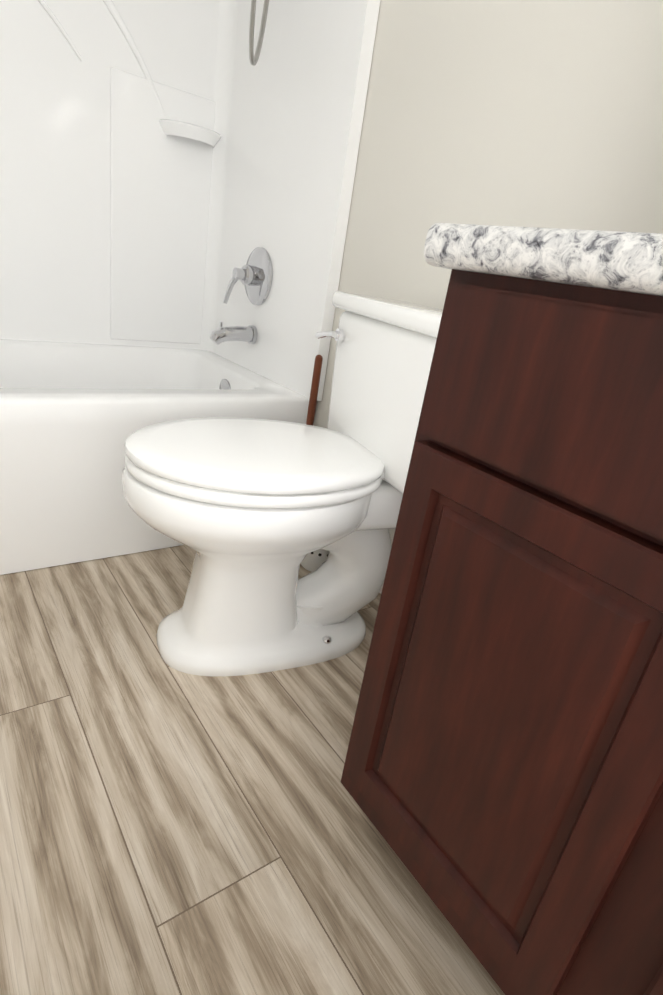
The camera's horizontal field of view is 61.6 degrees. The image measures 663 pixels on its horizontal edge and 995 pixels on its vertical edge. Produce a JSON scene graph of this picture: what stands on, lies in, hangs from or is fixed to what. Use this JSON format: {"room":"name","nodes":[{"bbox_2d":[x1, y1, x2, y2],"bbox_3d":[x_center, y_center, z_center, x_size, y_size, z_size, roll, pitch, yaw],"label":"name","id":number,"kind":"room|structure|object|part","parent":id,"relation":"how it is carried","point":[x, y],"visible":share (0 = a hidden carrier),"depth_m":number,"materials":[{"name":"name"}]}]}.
{"room":"bathroom","nodes":[
{"label":"bathroom","id":0,"kind":"room"},
{"bbox_2d":[0,545,504,994],"bbox_3d":[-0.224,0.542,0.766,1.730,0.060,3.440,-8,28,-36],"label":"floor","id":1,"kind":"structure","parent":0,"point":[166,829],"depth_m":0.83,"materials":[{"name":"wood"}]},
{"bbox_2d":[0,0,379,574],"bbox_3d":[-0.784,-0.840,1.282,1.524,1.909,0.771,-8,28,-36],"label":"shower","id":2,"kind":"object","parent":1,"relation":"on","point":[176,182],"visible":0.98,"depth_m":1.67,"materials":[{"name":"white plastic"}]},
{"bbox_2d":[249,0,268,65],"bbox_3d":[-0.194,-1.545,1.297,0.408,0.841,0.123,-8,28,-36],"label":"shower hose","id":3,"kind":"object","parent":2,"relation":"attached to","point":[253,58],"visible":1,"depth_m":1.49,"materials":[{"name":"silver metal"}]},
{"bbox_2d":[122,291,442,676],"bbox_3d":[-0.040,-0.014,1.122,0.688,0.745,0.510,-8,28,-36],"label":"toilet","id":4,"kind":"object","parent":1,"relation":"on","point":[252,512],"visible":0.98,"depth_m":1.09,"materials":[{"name":"white ceramic"}]},
{"bbox_3d":[-0.133,-0.082,1.090,0.510,0.054,0.394,-8,28,-36],"label":"seat","id":5,"kind":"part","parent":4,"relation":"part of","materials":[{"name":"white plastic"}]},
{"bbox_2d":[306,355,322,424],"bbox_3d":[-0.075,-0.123,1.603,0.130,0.572,0.130,-8,28,-36],"label":"plunger","id":6,"kind":"object","parent":1,"relation":"on","point":[314,388],"visible":0.25,"depth_m":1.52,"materials":[{"name":"brown wood"}]},
{"bbox_2d":[301,549,328,571],"bbox_3d":[-0.012,0.036,1.544,0.113,0.344,0.111,-8,28,-36],"label":"brush holder","id":7,"kind":"object","parent":1,"relation":"on","point":[313,561],"visible":0.04,"depth_m":1.55,"materials":[{"name":"white plastic"}]},
{"bbox_2d":[341,223,662,994],"bbox_3d":[0.489,0.179,0.540,0.565,0.986,0.772,-8,28,-36],"label":"bathroom vanity","id":8,"kind":"object","parent":1,"relation":"on","point":[502,779],"visible":1,"depth_m":0.49,"materials":[{"name":"brown wood"}]},
{"bbox_2d":[314,0,662,542],"bbox_3d":[0.648,-0.670,0.738,0.100,2.440,3.340,-8,28,-36],"label":"wall","id":9,"kind":"structure","parent":0,"point":[536,113],"depth_m":1.08,"materials":[{"name":"white paint"}]}
]}

